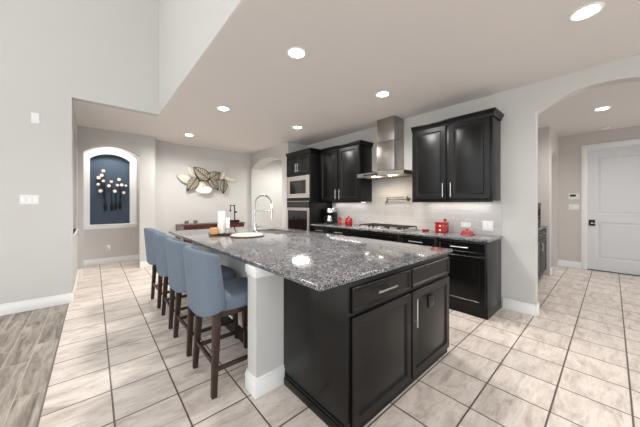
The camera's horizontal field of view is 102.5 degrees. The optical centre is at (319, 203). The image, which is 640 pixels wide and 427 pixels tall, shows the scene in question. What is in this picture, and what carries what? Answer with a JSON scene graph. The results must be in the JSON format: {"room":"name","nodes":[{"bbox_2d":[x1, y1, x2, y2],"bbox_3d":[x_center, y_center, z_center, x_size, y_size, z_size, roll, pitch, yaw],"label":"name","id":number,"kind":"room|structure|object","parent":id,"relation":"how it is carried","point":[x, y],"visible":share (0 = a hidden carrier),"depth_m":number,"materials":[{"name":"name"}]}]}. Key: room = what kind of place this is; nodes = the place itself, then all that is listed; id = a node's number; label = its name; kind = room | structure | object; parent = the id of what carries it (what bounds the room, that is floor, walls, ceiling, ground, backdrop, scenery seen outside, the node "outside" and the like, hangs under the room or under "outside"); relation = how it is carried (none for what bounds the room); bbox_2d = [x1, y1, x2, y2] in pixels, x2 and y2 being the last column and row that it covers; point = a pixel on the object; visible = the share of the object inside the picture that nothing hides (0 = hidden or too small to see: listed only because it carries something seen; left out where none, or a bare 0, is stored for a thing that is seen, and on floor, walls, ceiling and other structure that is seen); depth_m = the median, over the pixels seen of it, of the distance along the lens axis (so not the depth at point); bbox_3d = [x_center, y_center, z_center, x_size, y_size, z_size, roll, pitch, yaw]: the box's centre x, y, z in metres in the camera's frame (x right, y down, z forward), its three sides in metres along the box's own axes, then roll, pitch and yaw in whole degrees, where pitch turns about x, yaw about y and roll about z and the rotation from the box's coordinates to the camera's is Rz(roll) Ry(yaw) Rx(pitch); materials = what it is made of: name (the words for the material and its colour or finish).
{"room":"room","nodes":[
{"label":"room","id":0,"kind":"room"},
{"bbox_2d":[0,304,67,426],"bbox_3d":[-2.316,1.390,-2.104,5.743,0.100,9.900,0,0,-41],"label":"floor","id":1,"kind":"structure","parent":0,"point":[28,339],"depth_m":2.20,"materials":[{"name":"brown wood"}]},
{"bbox_2d":[72,101,77,290],"bbox_3d":[-4.067,-0.055,4.073,0.274,2.790,1.550,0,0,-41],"label":"wall","id":2,"kind":"structure","parent":0,"point":[74,121],"depth_m":4.45,"materials":[{"name":"grey paint"}]},
{"bbox_2d":[72,270,78,300],"bbox_3d":[-3.919,1.272,4.124,0.016,0.135,1.670,0,0,-41],"label":"baseboard","id":3,"kind":"structure","parent":2,"relation":"attached to","point":[77,275],"depth_m":3.91,"materials":[{"name":"white paint"}]},
{"bbox_2d":[0,0,158,304],"bbox_3d":[-5.199,-1.360,1.966,6.790,5.400,0.120,0,0,-41],"label":"wall","id":4,"kind":"structure","parent":0,"point":[98,52],"depth_m":3.37,"materials":[{"name":"grey paint"}]},
{"bbox_2d":[20,195,38,203],"bbox_3d":[-3.657,-0.055,3.236,0.165,0.120,0.010,0,0,-41],"label":"switch plate","id":5,"kind":"object","parent":4,"relation":"attached to","point":[24,199],"visible":1,"depth_m":3.23,"materials":[{"name":"white plastic"}]},
{"bbox_2d":[31,112,39,123],"bbox_3d":[-3.620,-1.095,3.271,0.075,0.135,0.006,0,0,-41],"label":"box","id":6,"kind":"object","parent":4,"relation":"attached to","point":[35,117],"visible":1,"depth_m":3.27,"materials":[{"name":"white plastic"}]},
{"bbox_2d":[0,293,72,315],"bbox_3d":[-5.530,1.272,1.584,5.790,0.135,0.016,0,0,-41],"label":"baseboard","id":7,"kind":"structure","parent":4,"relation":"attached to","point":[33,304],"depth_m":3.26,"materials":[{"name":"white paint"}]},
{"bbox_2d":[36,303,68,426],"bbox_3d":[-0.143,1.364,-0.226,0.012,0.051,9.850,0,0,-41],"label":"trim","id":8,"kind":"structure","parent":4,"relation":"attached to","point":[49,377],"depth_m":2.00,"materials":[{"name":"grey wood"}]},
{"bbox_2d":[90,155,128,224],"bbox_3d":[-4.829,-0.360,5.928,0.820,1.800,0.039,0,0,-41],"label":"wall","id":9,"kind":"structure","parent":0,"point":[115,167],"depth_m":5.89,"materials":[{"name":"blue paint"}]},
{"bbox_2d":[84,148,136,224],"bbox_3d":[-4.732,-0.400,5.814,0.955,1.720,0.018,0,0,-41],"label":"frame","id":10,"kind":"structure","parent":9,"relation":"attached to","point":[87,155],"depth_m":5.82,"materials":[{"name":"white paint"}]},
{"bbox_2d":[84,223,137,229],"bbox_3d":[-4.755,0.504,5.839,1.015,0.092,0.190,0,0,-41],"label":"sill","id":11,"kind":"structure","parent":9,"relation":"attached to","point":[122,225],"depth_m":5.77,"materials":[{"name":"white paint"}]},
{"bbox_2d":[96,169,126,211],"bbox_3d":[-4.763,-0.306,5.892,0.555,0.954,0.058,0,0,-41],"label":"sculpture","id":12,"kind":"object","parent":9,"relation":"attached to","point":[102,170],"visible":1,"depth_m":5.87,"materials":[{"name":"metal"}]},
{"bbox_2d":[78,126,154,274],"bbox_3d":[-4.163,-0.055,5.102,1.490,2.790,0.120,0,0,-41],"label":"wall","id":13,"kind":"structure","parent":0,"point":[143,146],"depth_m":5.31,"materials":[{"name":"grey paint"}]},
{"bbox_2d":[84,147,138,259],"bbox_3d":[-4.694,-0.055,5.940,3.200,2.790,0.120,0,0,-41],"label":"wall niche","id":14,"kind":"object","parent":13,"relation":"in","point":[123,241],"visible":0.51,"depth_m":5.86,"materials":[{"name":"grey paint"}]},
{"bbox_2d":[84,254,138,265],"bbox_3d":[-5.035,1.272,5.549,1.970,0.135,0.016,0,0,-41],"label":"baseboard","id":15,"kind":"structure","parent":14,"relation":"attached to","point":[108,260],"depth_m":5.80,"materials":[{"name":"white paint"}]},
{"bbox_2d":[140,261,151,267],"bbox_3d":[-3.655,1.272,5.458,0.289,0.135,0.016,0,0,-41],"label":"baseboard","id":16,"kind":"structure","parent":13,"relation":"attached to","point":[143,264],"depth_m":5.41,"materials":[{"name":"white paint"}]},
{"bbox_2d":[159,0,241,113],"bbox_3d":[0.648,-2.757,0.550,0.120,2.606,9.970,0,0,-41],"label":"wall","id":17,"kind":"structure","parent":0,"point":[187,28],"depth_m":3.02,"materials":[{"name":"grey paint"}]},
{"bbox_2d":[155,141,281,237],"bbox_3d":[-2.345,-0.055,7.274,4.110,2.790,0.120,0,0,-41],"label":"wall","id":18,"kind":"structure","parent":0,"point":[174,204],"depth_m":6.68,"materials":[{"name":"grey paint"}]},
{"bbox_2d":[177,167,236,193],"bbox_3d":[-2.853,-0.615,6.639,1.510,0.698,0.137,0,0,-41],"label":"wall art","id":19,"kind":"object","parent":18,"relation":"attached to","point":[202,174],"visible":1,"depth_m":6.54,"materials":[{"name":"beige metal"}]},
{"bbox_2d":[250,142,306,227],"bbox_3d":[-1.177,-0.055,6.923,0.560,2.790,1.950,0,0,-41],"label":"wall","id":20,"kind":"structure","parent":0,"point":[259,160],"depth_m":7.05,"materials":[{"name":"grey paint"}]},
{"bbox_2d":[38,260,639,426],"bbox_3d":[1.961,1.390,4.389,9.257,0.100,14.000,0,0,-41],"label":"floor","id":21,"kind":"structure","parent":0,"point":[118,362],"depth_m":2.09,"materials":[{"name":"tile"}]},
{"bbox_2d":[144,228,169,308],"bbox_3d":[-2.090,0.831,3.581,0.588,1.020,0.525,0,0,-42],"label":"counter stool","id":22,"kind":"object","parent":21,"relation":"on","point":[148,232],"visible":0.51,"depth_m":3.31,"materials":[{"name":"blue fabric"}]},
{"bbox_2d":[153,232,211,328],"bbox_3d":[-1.616,0.831,3.042,0.588,1.020,0.525,0,0,-40],"label":"counter stool","id":23,"kind":"object","parent":21,"relation":"on","point":[159,237],"visible":0.49,"depth_m":2.77,"materials":[{"name":"blue fabric"}]},
{"bbox_2d":[165,237,238,356],"bbox_3d":[-1.178,0.831,2.544,0.588,1.020,0.525,0,0,-43],"label":"counter stool","id":24,"kind":"object","parent":21,"relation":"on","point":[174,247],"visible":0.64,"depth_m":2.29,"materials":[{"name":"blue fabric"}]},
{"bbox_2d":[175,222,245,243],"bbox_3d":[-2.722,0.912,6.515,1.580,0.855,0.471,0,0,-41],"label":"sideboard","id":25,"kind":"object","parent":21,"relation":"on","point":[192,226],"visible":0.18,"depth_m":6.11,"materials":[{"name":"brown wood"}]},
{"bbox_2d":[229,205,239,221],"bbox_3d":[-2.300,0.255,6.874,0.251,0.460,0.140,0,0,-41],"label":"metal sculpture","id":26,"kind":"object","parent":25,"relation":"on","point":[234,220],"visible":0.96,"depth_m":6.86,"materials":[{"name":"silver metal"}]},
{"bbox_2d":[183,245,247,399],"bbox_3d":[-0.750,0.831,2.057,0.588,1.020,0.525,0,0,-41],"label":"counter stool","id":27,"kind":"object","parent":21,"relation":"on","point":[208,294],"visible":0.85,"depth_m":1.80,"materials":[{"name":"blue fabric"}]},
{"bbox_2d":[285,148,331,230],"bbox_3d":[-0.255,0.095,5.786,0.677,2.490,0.905,0,0,-41],"label":"oven tower","id":28,"kind":"object","parent":21,"relation":"on","point":[307,161],"visible":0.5,"depth_m":5.43,"materials":[{"name":"brown paint"}]},
{"bbox_2d":[285,201,309,230],"bbox_3d":[-0.317,0.307,5.758,0.608,0.744,0.793,0,0,-41],"label":"oven","id":29,"kind":"object","parent":28,"relation":"in","point":[298,212],"visible":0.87,"depth_m":5.56,"materials":[{"name":"metal"}]},
{"bbox_2d":[287,175,309,197],"bbox_3d":[-0.292,-0.370,5.781,0.541,0.476,0.793,0,0,-41],"label":"microwave oven","id":30,"kind":"object","parent":28,"relation":"in","point":[297,186],"visible":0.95,"depth_m":5.57,"materials":[{"name":"metal"}]},
{"bbox_2d":[192,242,448,426],"bbox_3d":[-0.506,0.890,3.038,1.596,0.899,3.370,0,0,-41],"label":"kitchen island","id":31,"kind":"object","parent":21,"relation":"on","point":[347,351],"visible":0.87,"depth_m":1.75,"materials":[{"name":"brown paint"}]},
{"bbox_2d":[168,225,452,291],"bbox_3d":[-0.537,0.425,3.112,1.615,0.030,3.458,0,0,-41],"label":"island countertop","id":32,"kind":"structure","parent":31,"relation":"on","point":[318,261],"depth_m":2.13,"materials":[{"name":"stone"}]},
{"bbox_2d":[208,232,236,235],"bbox_3d":[-1.310,0.400,3.456,0.364,0.020,0.364,0,0,-41],"label":"tray","id":33,"kind":"object","parent":32,"relation":"on","point":[231,233],"visible":0.63,"depth_m":3.35,"materials":[{"name":"brown wood"}]},
{"bbox_2d":[210,227,217,234],"bbox_3d":[-1.396,0.349,3.380,0.096,0.098,0.096,0,0,-41],"label":"candle","id":34,"kind":"object","parent":33,"relation":"on","point":[214,230],"visible":0.89,"depth_m":3.34,"materials":[{"name":"orange wax"}]},
{"bbox_2d":[217,211,224,233],"bbox_3d":[-1.339,0.244,3.490,0.100,0.308,0.100,0,0,-41],"label":"pillar candle","id":35,"kind":"object","parent":33,"relation":"on","point":[221,214],"visible":0.91,"depth_m":3.45,"materials":[{"name":"white wax"}]},
{"bbox_2d":[225,218,229,233],"bbox_3d":[-1.242,0.292,3.456,0.068,0.210,0.067,0,0,-41],"label":"votive holder","id":36,"kind":"object","parent":33,"relation":"on","point":[227,220],"visible":1,"depth_m":3.44,"materials":[{"name":"white glass"}]},
{"bbox_2d":[230,233,263,237],"bbox_3d":[-0.931,0.398,3.283,0.420,0.024,0.420,0,0,-41],"label":"round board","id":37,"kind":"object","parent":32,"relation":"on","point":[237,235],"visible":0.99,"depth_m":3.17,"materials":[{"name":"white ceramic"}]},
{"bbox_2d":[253,195,272,232],"bbox_3d":[-0.824,0.135,3.724,0.322,0.550,0.060,0,0,-41],"label":"kitchen faucet","id":38,"kind":"object","parent":32,"relation":"on","point":[255,226],"visible":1,"depth_m":3.66,"materials":[{"name":"silver metal"}]},
{"bbox_2d":[260,230,290,234],"bbox_3d":[-0.664,0.536,3.858,0.468,0.191,0.818,0,0,-41],"label":"sink","id":39,"kind":"object","parent":32,"relation":"in","point":[273,231],"visible":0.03,"depth_m":4.21,"materials":[{"name":"silver metal"}]},
{"bbox_2d":[428,294,433,306],"bbox_3d":[0.895,0.780,2.075,0.085,0.090,0.013,0,0,-41],"label":"power outlet","id":40,"kind":"object","parent":31,"relation":"attached to","point":[430,296],"depth_m":2.07,"materials":[{"name":"black plastic"}]},
{"bbox_2d":[313,226,329,233],"bbox_3d":[0.207,0.890,5.289,0.614,0.899,0.526,0,0,-41],"label":"base cabinet","id":41,"kind":"object","parent":21,"relation":"on","point":[321,229],"visible":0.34,"depth_m":5.09,"materials":[{"name":"brown paint"}]},
{"bbox_2d":[330,227,350,235],"bbox_3d":[0.556,0.890,4.892,0.614,0.899,0.528,0,0,-41],"label":"base cabinet","id":42,"kind":"object","parent":21,"relation":"on","point":[339,231],"visible":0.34,"depth_m":4.70,"materials":[{"name":"brown paint"}]},
{"bbox_2d":[351,229,399,241],"bbox_3d":[1.048,0.890,4.332,0.614,0.899,0.958,0,0,-41],"label":"base cabinet","id":43,"kind":"object","parent":21,"relation":"on","point":[355,233],"visible":0.1,"depth_m":4.11,"materials":[{"name":"brown paint"}]},
{"bbox_2d":[311,223,502,242],"bbox_3d":[1.083,0.425,4.297,0.612,0.030,3.171,0,0,-41],"label":"countertop","id":44,"kind":"structure","parent":43,"relation":"on","point":[484,238],"depth_m":3.57,"materials":[{"name":"stone"}]},
{"bbox_2d":[324,208,336,223],"bbox_3d":[0.214,0.251,5.423,0.254,0.318,0.180,0,0,-41],"label":"coffee maker","id":45,"kind":"object","parent":44,"relation":"on","point":[331,218],"visible":1,"depth_m":5.38,"materials":[{"name":"black plastic"}]},
{"bbox_2d":[345,216,352,224],"bbox_3d":[0.560,0.322,4.995,0.156,0.176,0.156,0,0,-41],"label":"lidded jar","id":46,"kind":"object","parent":44,"relation":"on","point":[348,221],"visible":0.96,"depth_m":4.94,"materials":[{"name":"red ceramic"}]},
{"bbox_2d":[356,223,416,231],"bbox_3d":[1.096,0.382,4.318,0.490,0.056,0.895,0,0,-41],"label":"gas cooktop","id":47,"kind":"object","parent":44,"relation":"in","point":[392,227],"visible":1,"depth_m":4.21,"materials":[{"name":"silver metal"}]},
{"bbox_2d":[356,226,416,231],"bbox_3d":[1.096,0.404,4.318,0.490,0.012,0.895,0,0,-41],"label":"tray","id":48,"kind":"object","parent":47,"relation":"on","point":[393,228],"depth_m":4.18,"materials":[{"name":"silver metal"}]},
{"bbox_2d":[434,218,448,232],"bbox_3d":[1.773,0.310,3.738,0.140,0.200,0.160,0,0,-41],"label":"crock","id":49,"kind":"object","parent":44,"relation":"on","point":[443,227],"visible":0.99,"depth_m":3.69,"materials":[{"name":"red ceramic"}]},
{"bbox_2d":[460,229,474,235],"bbox_3d":[1.966,0.371,3.428,0.120,0.078,0.156,0,0,-41],"label":"butter dish","id":50,"kind":"object","parent":44,"relation":"on","point":[467,231],"visible":1,"depth_m":3.40,"materials":[{"name":"red ceramic"}]},
{"bbox_2d":[400,234,436,246],"bbox_3d":[1.547,0.890,3.765,0.614,0.899,0.548,0,0,-41],"label":"base cabinet","id":51,"kind":"object","parent":21,"relation":"on","point":[419,240],"visible":0.24,"depth_m":3.57,"materials":[{"name":"brown paint"}]},
{"bbox_2d":[437,238,500,319],"bbox_3d":[1.922,0.890,3.340,0.614,0.899,0.583,0,0,-41],"label":"base cabinet","id":52,"kind":"object","parent":21,"relation":"on","point":[474,274],"visible":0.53,"depth_m":3.10,"materials":[{"name":"brown paint"}]},
{"bbox_2d":[538,228,547,276],"bbox_3d":[3.480,0.890,4.577,1.472,0.899,0.706,0,0,-41],"label":"pantry cabinet","id":53,"kind":"object","parent":21,"relation":"on","point":[542,240],"visible":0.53,"depth_m":4.53,"materials":[{"name":"grey paint"}]},
{"bbox_2d":[538,225,546,230],"bbox_3d":[3.467,0.425,4.577,1.492,0.030,0.692,0,0,-41],"label":"countertop","id":54,"kind":"structure","parent":53,"relation":"on","point":[539,227],"depth_m":4.51,"materials":[{"name":"stone"}]},
{"bbox_2d":[72,0,639,153],"bbox_3d":[1.232,-1.575,3.748,9.200,0.250,14.000,0,0,-41],"label":"ceiling","id":55,"kind":"structure","parent":0,"point":[429,55],"depth_m":2.75,"materials":[{"name":"white paint"}]},
{"bbox_2d":[217,106,229,110],"bbox_3d":[-1.465,-1.446,3.906,0.194,0.009,0.194,0,0,-41],"label":"recessed light","id":56,"kind":"object","parent":55,"relation":"in","point":[222,108],"visible":1,"depth_m":3.89,"materials":[{"name":"white paint"}]},
{"bbox_2d":[286,47,306,58],"bbox_3d":[-0.225,-1.446,2.466,0.194,0.009,0.194,0,0,-41],"label":"recessed light","id":57,"kind":"object","parent":55,"relation":"in","point":[293,52],"visible":1,"depth_m":2.45,"materials":[{"name":"white paint"}]},
{"bbox_2d":[375,91,389,97],"bbox_3d":[0.826,-1.446,3.391,0.194,0.009,0.194,0,0,-41],"label":"recessed light","id":58,"kind":"object","parent":55,"relation":"in","point":[381,94],"visible":1,"depth_m":3.39,"materials":[{"name":"white paint"}]},
{"bbox_2d":[568,2,604,21],"bbox_3d":[2.009,-1.446,1.941,0.194,0.009,0.194,0,0,-41],"label":"recessed light","id":59,"kind":"object","parent":55,"relation":"in","point":[587,11],"visible":1,"depth_m":1.93,"materials":[{"name":"white paint"}]},
{"bbox_2d":[593,106,611,110],"bbox_3d":[4.288,-1.446,3.906,0.194,0.009,0.194,0,0,-41],"label":"recessed light","id":60,"kind":"object","parent":55,"relation":"in","point":[605,107],"visible":1,"depth_m":3.89,"materials":[{"name":"white paint"}]},
{"bbox_2d":[600,126,610,129],"bbox_3d":[5.390,-1.428,4.849,0.140,0.044,0.140,0,0,-41],"label":"smoke detector","id":61,"kind":"object","parent":55,"relation":"attached to","point":[605,127],"visible":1,"depth_m":4.82,"materials":[{"name":"white plastic"}]},
{"bbox_2d":[307,54,639,307],"bbox_3d":[2.989,-0.055,2.710,0.152,2.790,10.120,0,0,-41],"label":"wall","id":62,"kind":"structure","parent":0,"point":[520,107],"depth_m":3.27,"materials":[{"name":"grey paint"}]},
{"bbox_2d":[320,140,373,202],"bbox_3d":[0.488,-0.588,5.137,0.396,1.125,1.128,0,0,-41],"label":"upper cabinet","id":63,"kind":"object","parent":62,"relation":"attached to","point":[341,164],"visible":1,"depth_m":4.88,"materials":[{"name":"brown paint"}]},
{"bbox_2d":[357,115,411,179],"bbox_3d":[1.134,-0.951,4.354,0.482,0.996,0.910,0,0,-41],"label":"range hood","id":64,"kind":"object","parent":62,"relation":"attached to","point":[390,130],"visible":1,"depth_m":4.29,"materials":[{"name":"metal"}]},
{"bbox_2d":[385,196,409,204],"bbox_3d":[1.275,-0.055,4.438,0.556,0.150,0.092,0,0,42],"label":"pot filler","id":65,"kind":"object","parent":62,"relation":"attached to","point":[407,197],"visible":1,"depth_m":4.39,"materials":[{"name":"grey metal"}]},
{"bbox_2d":[411,107,503,201],"bbox_3d":[1.860,-0.588,3.578,0.396,1.125,1.085,0,0,-41],"label":"upper cabinet","id":66,"kind":"object","parent":62,"relation":"attached to","point":[455,159],"visible":1,"depth_m":3.37,"materials":[{"name":"brown paint"}]},
{"bbox_2d":[461,222,470,227],"bbox_3d":[2.063,0.295,3.640,0.010,0.070,0.125,0,0,-41],"label":"wall outlet","id":67,"kind":"object","parent":62,"relation":"attached to","point":[463,224],"visible":1,"depth_m":3.63,"materials":[{"name":"white plastic"}]},
{"bbox_2d":[482,221,492,230],"bbox_3d":[2.241,0.295,3.437,0.010,0.125,0.125,0,0,-41],"label":"wall outlet","id":68,"kind":"object","parent":62,"relation":"attached to","point":[486,225],"visible":1,"depth_m":3.44,"materials":[{"name":"white plastic"}]},
{"bbox_2d":[503,298,535,315],"bbox_3d":[2.467,1.272,3.193,0.016,0.135,0.325,0,0,-41],"label":"baseboard","id":69,"kind":"structure","parent":62,"relation":"attached to","point":[526,308],"depth_m":3.18,"materials":[{"name":"white paint"}]},
{"bbox_2d":[536,302,538,315],"bbox_3d":[2.639,1.272,3.117,0.140,0.135,0.016,0,0,-41],"label":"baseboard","id":70,"kind":"object","parent":62,"relation":"attached to","point":[537,304],"visible":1,"depth_m":3.07,"materials":[{"name":"white paint"}]},
{"bbox_2d":[538,128,540,225],"bbox_3d":[3.138,-0.055,4.419,2.330,2.790,0.710,0,0,-41],"label":"wall","id":71,"kind":"structure","parent":0,"point":[539,129],"depth_m":4.90,"materials":[{"name":"grey paint"}]},
{"bbox_2d":[538,203,540,225],"bbox_3d":[3.999,0.195,5.107,0.006,0.429,0.595,0,0,-41],"label":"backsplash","id":72,"kind":"structure","parent":71,"relation":"attached to","point":[539,204],"depth_m":4.90,"materials":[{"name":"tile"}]},
{"bbox_2d":[541,126,557,275],"bbox_3d":[4.688,-0.055,5.231,1.190,2.790,0.120,0,0,-41],"label":"wall","id":73,"kind":"structure","parent":0,"point":[549,139],"depth_m":4.87,"materials":[{"name":"grey paint"}]},
{"bbox_2d":[558,126,639,261],"bbox_3d":[5.993,-0.055,4.740,0.120,2.790,4.200,0,0,-41],"label":"wall","id":74,"kind":"structure","parent":0,"point":[569,147],"depth_m":5.41,"materials":[{"name":"grey paint"}]},
{"bbox_2d":[559,260,580,268],"bbox_3d":[4.994,1.272,5.772,0.016,0.135,1.230,0,0,-41],"label":"baseboard","id":75,"kind":"structure","parent":74,"relation":"attached to","point":[564,263],"depth_m":5.43,"materials":[{"name":"white paint"}]},
{"bbox_2d":[569,204,579,209],"bbox_3d":[5.333,0.060,5.391,0.010,0.115,0.165,0,0,-41],"label":"switch","id":76,"kind":"object","parent":74,"relation":"attached to","point":[571,206],"visible":1,"depth_m":5.39,"materials":[{"name":"white plastic"}]},
{"bbox_2d":[569,194,579,199],"bbox_3d":[5.333,-0.155,5.392,0.008,0.120,0.165,0,0,-41],"label":"panel","id":77,"kind":"object","parent":74,"relation":"attached to","point":[571,196],"visible":1,"depth_m":5.39,"materials":[{"name":"white plastic"}]},
{"bbox_2d":[581,139,639,275],"bbox_3d":[5.814,0.068,4.915,0.157,2.545,1.140,0,0,-41],"label":"door","id":78,"kind":"structure","parent":74,"relation":"in","point":[610,177],"depth_m":5.03,"materials":[{"name":"white paint"}]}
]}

